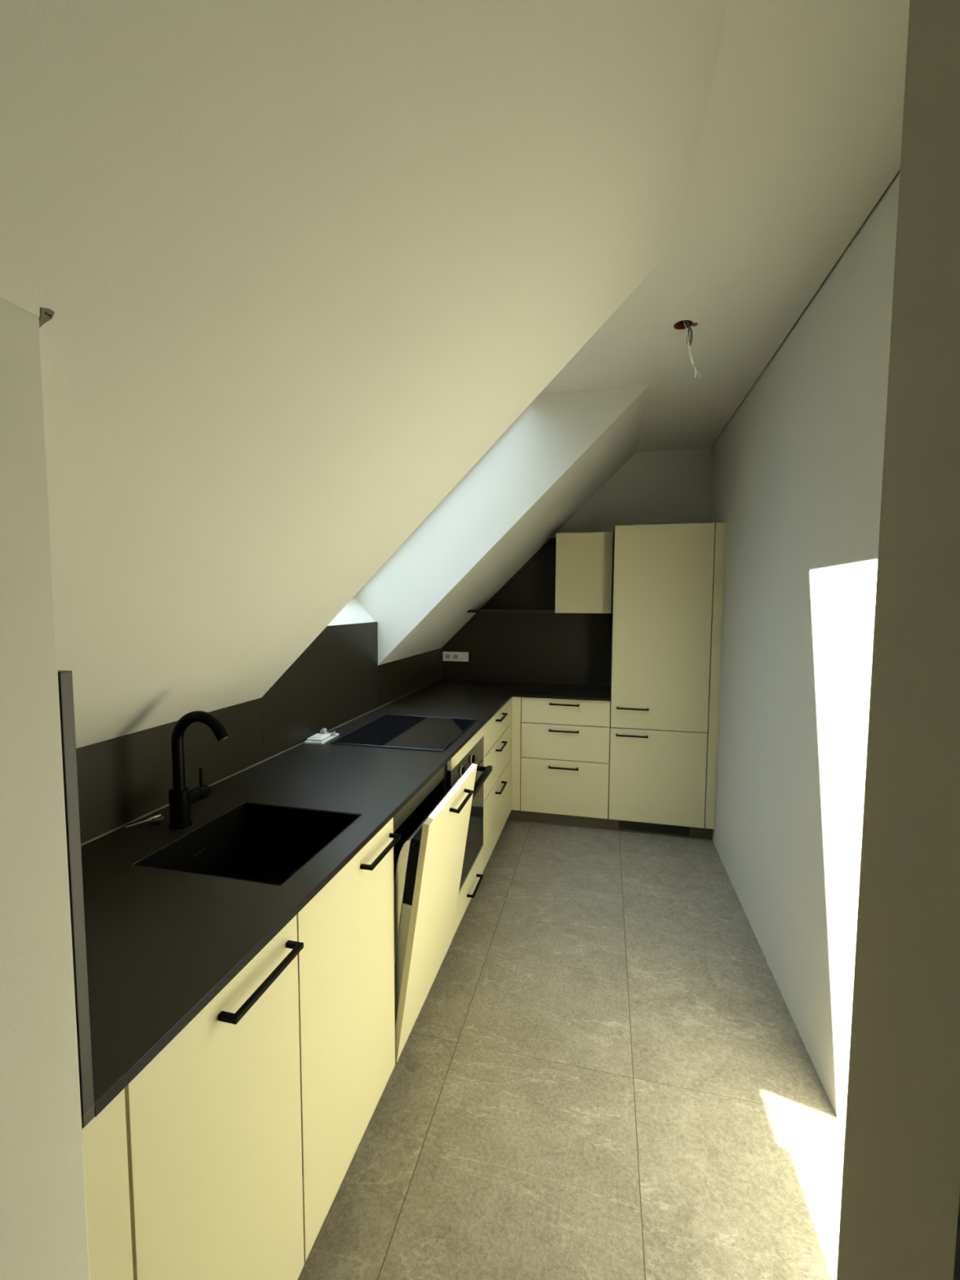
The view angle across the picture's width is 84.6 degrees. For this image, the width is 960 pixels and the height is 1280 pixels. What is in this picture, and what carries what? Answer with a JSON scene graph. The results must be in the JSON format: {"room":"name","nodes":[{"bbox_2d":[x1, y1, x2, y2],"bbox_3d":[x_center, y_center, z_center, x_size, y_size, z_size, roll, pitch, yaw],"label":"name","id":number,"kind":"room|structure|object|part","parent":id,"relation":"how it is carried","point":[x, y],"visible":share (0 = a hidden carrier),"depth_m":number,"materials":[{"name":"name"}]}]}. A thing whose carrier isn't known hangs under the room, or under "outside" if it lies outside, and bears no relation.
{"room":"attic kitchen","nodes":[
{"label":"attic kitchen","id":0,"kind":"room"},
{"bbox_2d":[327,596,375,626],"bbox_3d":[-1.237,0.654,1.067,0.320,1.552,6.610,1,4,13],"label":"wall","id":1,"kind":"structure","parent":0,"point":[353,612],"depth_m":2.85,"materials":[{"name":"grey paint"}]},
{"bbox_2d":[75,697,263,844],"bbox_3d":[-0.981,0.385,1.402,0.011,0.246,1.264,1,4,13],"label":"panel","id":2,"kind":"object","parent":1,"relation":"attached to","point":[122,780],"visible":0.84,"depth_m":1.52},
{"bbox_2d":[80,678,441,846],"bbox_3d":[-0.714,0.429,2.505,0.003,0.004,3.522,1,4,13],"label":"trim","id":3,"kind":"structure","parent":1,"relation":"attached to","point":[163,806],"depth_m":1.84,"materials":[{"name":"brown"}]},
{"bbox_2d":[261,622,377,759],"bbox_3d":[-0.712,0.180,2.519,0.011,0.497,1.052,1,4,13],"label":"panel","id":4,"kind":"object","parent":1,"relation":"attached to","point":[333,682],"visible":0.78,"depth_m":2.45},
{"bbox_2d":[377,648,441,707],"bbox_3d":[-0.452,0.228,3.624,0.011,0.247,1.202,1,4,13],"label":"panel","id":5,"kind":"object","parent":1,"relation":"attached to","point":[397,678],"visible":0.87,"depth_m":3.48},
{"bbox_2d":[0,0,727,748],"bbox_3d":[-0.781,-0.457,-0.289,1.786,2.327,4.341,1,4,13],"label":"sloped ceiling","id":6,"kind":"structure","parent":0,"point":[300,266],"depth_m":0.81,"materials":[{"name":"grey paint"}]},
{"bbox_2d":[0,0,959,1279],"bbox_3d":[0.298,0.195,0.348,2.980,2.583,0.133,1,4,13],"label":"wall","id":7,"kind":"structure","parent":0,"point":[900,1215],"depth_m":0.38,"materials":[{"name":"beige paint"}]},
{"bbox_2d":[39,307,54,328],"bbox_3d":[-0.468,-0.342,0.567,0.021,0.022,0.013,2,5,29],"label":"cutout","id":8,"kind":"object","parent":7,"relation":"attached to","point":[46,314],"visible":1,"depth_m":0.56,"materials":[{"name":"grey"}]},
{"bbox_2d":[57,670,93,1115],"bbox_3d":[-0.794,0.293,0.692,0.670,0.530,0.014,1,4,13],"label":"panel","id":9,"kind":"object","parent":7,"relation":"attached to","point":[67,722],"visible":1,"depth_m":0.61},
{"bbox_2d":[354,384,649,665],"bbox_3d":[0.104,-0.718,3.431,1.786,2.327,1.214,1,4,13],"label":"skylight","id":10,"kind":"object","parent":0,"point":[563,447],"depth_m":2.89,"materials":[{"name":"grey paint"}]},
{"bbox_2d":[298,798,844,1279],"bbox_3d":[0.226,1.503,0.855,3.300,0.100,6.760,1,4,13],"label":"floor","id":11,"kind":"structure","parent":0,"point":[605,1071],"depth_m":1.60,"materials":[{"name":"tile"}]},
{"bbox_2d":[81,915,304,1279],"bbox_3d":[-0.681,0.952,0.938,0.594,0.781,0.456,1,4,13],"label":"base cabinet","id":12,"kind":"object","parent":11,"relation":"on","point":[213,1121],"depth_m":0.85,"materials":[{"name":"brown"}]},
{"bbox_3d":[-0.480,0.972,0.688,0.019,0.779,0.059,1,4,13],"label":"filler strip","id":13,"kind":"part","parent":12,"relation":"part of","materials":[{"name":"beige laminate"}]},
{"bbox_3d":[-0.384,0.604,0.944,0.034,0.010,0.196,1,4,13],"label":"handle","id":14,"kind":"part","parent":12,"relation":"part of","materials":[{"name":"black metal"}]},
{"bbox_2d":[80,679,610,1128],"bbox_3d":[-0.081,0.453,2.349,1.307,0.016,3.538,1,4,13],"label":"countertop","id":15,"kind":"structure","parent":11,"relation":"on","point":[161,944],"depth_m":1.13,"materials":[{"name":"black stone"}]},
{"bbox_2d":[124,818,151,827],"bbox_3d":[-0.937,0.503,1.449,0.004,0.004,0.067,3,5,32],"label":"metal rod","id":16,"kind":"object","parent":15,"relation":"on","point":[143,821],"visible":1,"depth_m":1.45,"materials":[{"name":"silver metal"}]},
{"bbox_2d":[147,813,160,819],"bbox_3d":[-0.918,0.500,1.490,0.005,0.005,0.034,3,5,31],"label":"metal rod","id":17,"kind":"object","parent":15,"relation":"on","point":[157,815],"visible":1,"depth_m":1.49,"materials":[{"name":"silver metal"}]},
{"bbox_2d":[148,816,163,824],"bbox_3d":[-0.887,0.499,1.460,0.031,0.010,0.046,1,4,13],"label":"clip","id":18,"kind":"object","parent":15,"relation":"on","point":[153,822],"visible":1,"depth_m":1.44,"materials":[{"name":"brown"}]},
{"bbox_2d":[168,711,229,829],"bbox_3d":[-0.746,0.345,1.449,0.186,0.320,0.126,1,4,13],"label":"tap","id":19,"kind":"object","parent":15,"relation":"on","point":[181,798],"visible":1,"depth_m":1.42,"materials":[{"name":"black metal"}]},
{"bbox_3d":[-0.748,0.299,1.411,0.170,0.222,0.030,1,4,13],"label":"spout","id":20,"kind":"part","parent":19,"relation":"part of","materials":[{"name":"black metal"}]},
{"bbox_3d":[-0.799,0.394,1.512,0.010,0.056,0.009,-2,5,-32],"label":"lever","id":21,"kind":"part","parent":19,"relation":"part of","materials":[{"name":"black metal"}]},
{"bbox_2d":[134,802,361,885],"bbox_3d":[-0.574,0.617,1.382,0.387,0.208,0.394,1,4,13],"label":"sink","id":22,"kind":"object","parent":15,"relation":"in","point":[261,843],"visible":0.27,"depth_m":1.56,"materials":[{"name":"black"}]},
{"bbox_2d":[304,733,338,744],"bbox_3d":[-0.702,0.437,2.349,0.084,0.009,0.162,1,4,10],"label":"surround","id":23,"kind":"object","parent":15,"relation":"on","point":[331,734],"visible":0.76,"depth_m":2.29,"materials":[{"name":"white plastic"}]},
{"bbox_2d":[306,733,330,741],"bbox_3d":[-0.711,0.428,2.328,0.068,0.012,0.088,1,4,10],"label":"insert","id":24,"kind":"object","parent":23,"relation":"on","point":[317,737],"visible":1,"depth_m":2.31,"materials":[{"name":"white plastic"}]},
{"bbox_2d":[320,728,327,733],"bbox_3d":[-0.700,0.408,2.363,0.022,0.022,0.024,1,4,13],"label":"cable grommet","id":25,"kind":"object","parent":24,"relation":"attached to","point":[323,731],"visible":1,"depth_m":2.35,"materials":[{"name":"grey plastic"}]},
{"bbox_2d":[329,714,477,751],"bbox_3d":[-0.329,0.429,2.509,0.510,0.006,0.601,1,4,13],"label":"cooktop","id":26,"kind":"object","parent":15,"relation":"in","point":[426,733],"visible":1,"depth_m":2.45,"materials":[{"name":"black glass"}]},
{"bbox_2d":[296,817,401,1261],"bbox_3d":[-0.570,0.920,1.403,0.594,0.781,0.500,1,4,13],"label":"base cabinet","id":27,"kind":"object","parent":11,"relation":"on","point":[346,931],"visible":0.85,"depth_m":1.27,"materials":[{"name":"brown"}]},
{"bbox_3d":[-0.267,0.574,1.438,0.034,0.010,0.196,1,4,13],"label":"handle","id":28,"kind":"part","parent":27,"relation":"part of","materials":[{"name":"black metal"}]},
{"bbox_2d":[297,820,506,1279],"bbox_3d":[-0.172,1.308,2.189,0.016,0.096,3.069,1,4,13],"label":"board","id":29,"kind":"object","parent":11,"relation":"on","point":[506,820],"visible":0.11,"depth_m":1.50,"materials":[{"name":"brown"}]},
{"bbox_2d":[393,764,477,1062],"bbox_3d":[-0.393,0.881,1.925,0.698,0.777,0.594,1,4,13],"label":"dishwasher","id":30,"kind":"object","parent":11,"relation":"on","point":[433,825],"visible":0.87,"depth_m":1.72,"materials":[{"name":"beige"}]},
{"bbox_3d":[-0.216,0.536,1.859,0.014,0.079,0.594,1,4,13],"label":"rail","id":31,"kind":"part","parent":30,"relation":"part of","materials":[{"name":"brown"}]},
{"bbox_2d":[393,764,445,884],"bbox_3d":[-0.470,0.882,1.944,0.538,0.745,0.594,1,4,13],"label":"tub","id":32,"kind":"object","parent":30,"relation":"in","point":[409,818],"depth_m":2.15,"materials":[{"name":"black"}]},
{"bbox_3d":[-0.063,0.563,1.850,0.035,0.014,0.196,1,4,13],"label":"handle","id":33,"kind":"part","parent":30,"relation":"part of","materials":[{"name":"black metal"}]},
{"bbox_2d":[445,725,484,938],"bbox_3d":[-0.304,0.841,2.520,0.594,0.781,0.600,1,4,13],"label":"base cabinet","id":34,"kind":"object","parent":11,"relation":"on","point":[469,887],"visible":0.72,"depth_m":2.43,"materials":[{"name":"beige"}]},
{"bbox_3d":[-0.059,1.166,2.485,0.019,0.141,0.596,1,4,13],"label":"drawer","id":35,"kind":"part","parent":34,"relation":"part of","materials":[{"name":"beige paint"}]},
{"bbox_2d":[446,736,492,891],"bbox_3d":[-0.282,0.798,2.512,0.600,0.575,0.595,1,4,13],"label":"oven","id":36,"kind":"object","parent":34,"relation":"in","point":[474,841],"visible":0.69,"depth_m":2.52,"materials":[{"name":"black glass"}]},
{"bbox_3d":[-0.073,0.574,2.314,0.014,0.038,0.038,1,4,13],"label":"knob","id":37,"kind":"part","parent":36,"relation":"part of","materials":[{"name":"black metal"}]},
{"bbox_3d":[-0.059,0.575,2.443,0.017,0.118,0.595,1,4,13],"label":"control panel","id":38,"kind":"part","parent":36,"relation":"part of","materials":[{"name":"grey metal"}]},
{"bbox_3d":[-0.059,0.863,2.463,0.018,0.454,0.595,1,4,13],"label":"door","id":39,"kind":"part","parent":36,"relation":"part of","materials":[{"name":"black glass"}]},
{"bbox_3d":[-0.031,0.562,2.491,0.014,0.038,0.038,1,4,13],"label":"knob","id":40,"kind":"part","parent":36,"relation":"part of","materials":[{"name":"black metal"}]},
{"bbox_3d":[-0.021,0.658,2.434,0.062,0.025,0.455,1,4,13],"label":"handle","id":41,"kind":"part","parent":36,"relation":"part of","materials":[{"name":"black metal"}]},
{"bbox_3d":[-0.022,1.175,2.526,0.034,0.010,0.196,1,4,13],"label":"handle","id":42,"kind":"part","parent":34,"relation":"part of","materials":[{"name":"black metal"}]},
{"bbox_2d":[483,698,511,870],"bbox_3d":[-0.144,0.794,3.193,0.594,0.781,0.785,1,4,13],"label":"drawer unit","id":43,"kind":"object","parent":11,"relation":"on","point":[496,737],"visible":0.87,"depth_m":3.05,"materials":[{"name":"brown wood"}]},
{"bbox_3d":[0.102,1.006,3.150,0.019,0.367,0.781,1,4,13],"label":"drawer","id":44,"kind":"part","parent":43,"relation":"part of","materials":[{"name":"beige paint"}]},
{"bbox_3d":[0.103,0.701,3.128,0.019,0.233,0.781,1,4,13],"label":"drawer","id":45,"kind":"part","parent":43,"relation":"part of","materials":[{"name":"beige paint"}]},
{"bbox_3d":[0.104,0.496,3.113,0.019,0.169,0.781,1,4,13],"label":"drawer","id":46,"kind":"part","parent":43,"relation":"part of","materials":[{"name":"beige paint"}]},
{"bbox_3d":[0.127,0.875,3.130,0.034,0.010,0.196,1,4,13],"label":"handle","id":47,"kind":"part","parent":43,"relation":"part of","materials":[{"name":"black metal"}]},
{"bbox_3d":[0.128,0.627,3.113,0.034,0.010,0.196,1,4,13],"label":"handle","id":48,"kind":"part","parent":43,"relation":"part of","materials":[{"name":"black metal"}]},
{"bbox_3d":[0.129,0.453,3.100,0.034,0.010,0.196,1,4,13],"label":"handle","id":49,"kind":"part","parent":43,"relation":"part of","materials":[{"name":"black metal"}]},
{"bbox_2d":[509,697,521,811],"bbox_3d":[0.231,0.771,3.549,0.077,0.779,0.075,1,4,13],"label":"cabinet filler","id":50,"kind":"object","parent":11,"relation":"attached to","point":[516,702],"visible":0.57,"depth_m":3.56,"materials":[{"name":"beige paint"}]},
{"bbox_2d":[520,691,610,818],"bbox_3d":[0.615,0.759,3.733,0.580,0.781,0.568,1,4,13],"label":"drawer unit","id":51,"kind":"object","parent":11,"relation":"on","point":[565,753],"visible":0.97,"depth_m":3.49,"materials":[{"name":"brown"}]},
{"bbox_3d":[0.549,0.845,3.480,0.194,0.010,0.034,1,4,13],"label":"handle","id":52,"kind":"part","parent":51,"relation":"part of","materials":[{"name":"black metal"}]},
{"bbox_3d":[0.550,0.599,3.462,0.194,0.010,0.034,1,4,13],"label":"handle","id":53,"kind":"part","parent":51,"relation":"part of","materials":[{"name":"black metal"}]},
{"bbox_3d":[0.551,0.423,3.450,0.194,0.010,0.034,1,4,13],"label":"handle","id":54,"kind":"part","parent":51,"relation":"part of","materials":[{"name":"black metal"}]},
{"bbox_3d":[0.559,0.982,3.515,0.575,0.367,0.019,1,4,13],"label":"drawer","id":55,"kind":"part","parent":51,"relation":"part of","materials":[{"name":"beige paint"}]},
{"bbox_3d":[0.560,0.677,3.493,0.575,0.233,0.019,1,4,13],"label":"drawer","id":56,"kind":"part","parent":51,"relation":"part of","materials":[{"name":"beige paint"}]},
{"bbox_3d":[0.561,0.472,3.478,0.575,0.169,0.019,1,4,13],"label":"drawer","id":57,"kind":"part","parent":51,"relation":"part of","materials":[{"name":"beige paint"}]},
{"bbox_2d":[506,806,712,839],"bbox_3d":[0.839,1.217,3.530,1.329,0.096,0.020,1,4,13],"label":"board","id":58,"kind":"object","parent":11,"relation":"on","point":[531,816],"visible":0.73,"depth_m":3.51,"materials":[{"name":"brown wood"}]},
{"bbox_2d":[618,820,689,835],"bbox_3d":[1.135,1.224,3.451,0.440,0.068,0.004,1,4,13],"label":"vent grille","id":59,"kind":"object","parent":58,"relation":"attached to","point":[624,825],"depth_m":3.45,"materials":[{"name":"black"}]},
{"bbox_2d":[608,522,725,829],"bbox_3d":[1.216,0.216,3.553,0.648,1.895,0.568,1,4,13],"label":"tall cabinet","id":60,"kind":"object","parent":11,"relation":"on","point":[663,574],"depth_m":3.31,"materials":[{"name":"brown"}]},
{"bbox_3d":[0.968,0.611,3.364,0.196,0.010,0.034,1,4,13],"label":"handle","id":61,"kind":"part","parent":60,"relation":"part of","materials":[{"name":"black metal"}]},
{"bbox_3d":[0.969,0.437,3.352,0.196,0.010,0.034,1,4,13],"label":"handle","id":62,"kind":"part","parent":60,"relation":"part of","materials":[{"name":"black metal"}]},
{"bbox_3d":[1.128,0.875,3.372,0.584,0.605,0.019,1,4,13],"label":"door","id":63,"kind":"part","parent":60,"relation":"part of","materials":[{"name":"beige paint"}]},
{"bbox_3d":[1.132,-0.072,3.304,0.584,1.285,0.019,1,4,13],"label":"door","id":64,"kind":"part","parent":60,"relation":"part of","materials":[{"name":"beige paint"}]},
{"bbox_3d":[1.448,0.238,3.251,0.056,1.895,0.019,1,4,13],"label":"tall filler strip","id":65,"kind":"part","parent":60,"relation":"part of","materials":[{"name":"beige laminate"}]},
{"bbox_2d":[457,446,711,757],"bbox_3d":[0.578,-0.368,4.046,2.440,3.183,0.150,1,4,13],"label":"wall","id":66,"kind":"structure","parent":0,"point":[662,486],"depth_m":3.76,"materials":[{"name":"grey paint"}]},
{"bbox_2d":[466,609,555,613],"bbox_3d":[0.247,-0.210,3.869,0.630,0.018,0.345,1,4,13],"label":"wall shelf","id":67,"kind":"object","parent":66,"relation":"attached to","point":[468,611],"visible":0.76,"depth_m":3.72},
{"bbox_2d":[441,537,613,685],"bbox_3d":[0.330,-0.220,4.026,1.306,1.091,0.022,1,4,13],"label":"panel","id":68,"kind":"object","parent":66,"relation":"attached to","point":[566,648],"depth_m":4.02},
{"bbox_2d":[444,653,450,659],"bbox_3d":[-0.257,0.130,4.181,0.049,0.049,0.003,1,4,13],"label":"socket","id":69,"kind":"object","parent":68,"relation":"attached to","point":[447,655],"depth_m":4.18,"materials":[{"name":"grey plastic"}]},
{"bbox_3d":[-0.193,0.131,4.170,0.212,0.075,0.012,1,4,13],"label":"socket strip","id":70,"kind":"part","parent":68,"relation":"part of","materials":[{"name":"white plastic"}]},
{"bbox_2d":[452,653,458,659],"bbox_3d":[-0.194,0.131,4.166,0.049,0.049,0.003,1,4,13],"label":"socket","id":71,"kind":"object","parent":68,"relation":"attached to","point":[455,656],"depth_m":4.16,"materials":[{"name":"grey plastic"}]},
{"bbox_2d":[555,531,613,613],"bbox_3d":[0.739,-0.464,3.732,0.377,0.541,0.348,1,4,13],"label":"upper cabinet","id":72,"kind":"object","parent":66,"relation":"attached to","point":[584,560],"visible":1,"depth_m":3.56,"materials":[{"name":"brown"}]},
{"bbox_2d":[540,0,909,452],"bbox_3d":[0.665,-1.298,2.028,1.065,0.160,3.600,1,4,13],"label":"ceiling","id":73,"kind":"structure","parent":0,"point":[801,137],"depth_m":1.42,"materials":[{"name":"grey paint"}]},
{"bbox_2d":[673,320,701,377],"bbox_3d":[0.799,-1.146,2.049,0.097,0.257,0.070,-1,4,-15],"label":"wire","id":74,"kind":"object","parent":73,"relation":"attached to","point":[684,324],"visible":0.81,"depth_m":2.04,"materials":[{"name":"brown"}]},
{"bbox_2d":[704,168,900,1133],"bbox_3d":[1.264,0.001,2.002,0.150,2.743,3.550,1,4,13],"label":"wall","id":75,"kind":"structure","parent":0,"point":[797,469],"depth_m":1.84,"materials":[{"name":"grey paint"}]},
{"bbox_2d":[712,169,899,444],"bbox_3d":[1.193,-1.295,1.928,0.008,0.148,3.550,1,4,13],"label":"trim","id":76,"kind":"structure","parent":75,"relation":"attached to","point":[899,170],"depth_m":1.77,"materials":[{"name":"grey"}]}
]}

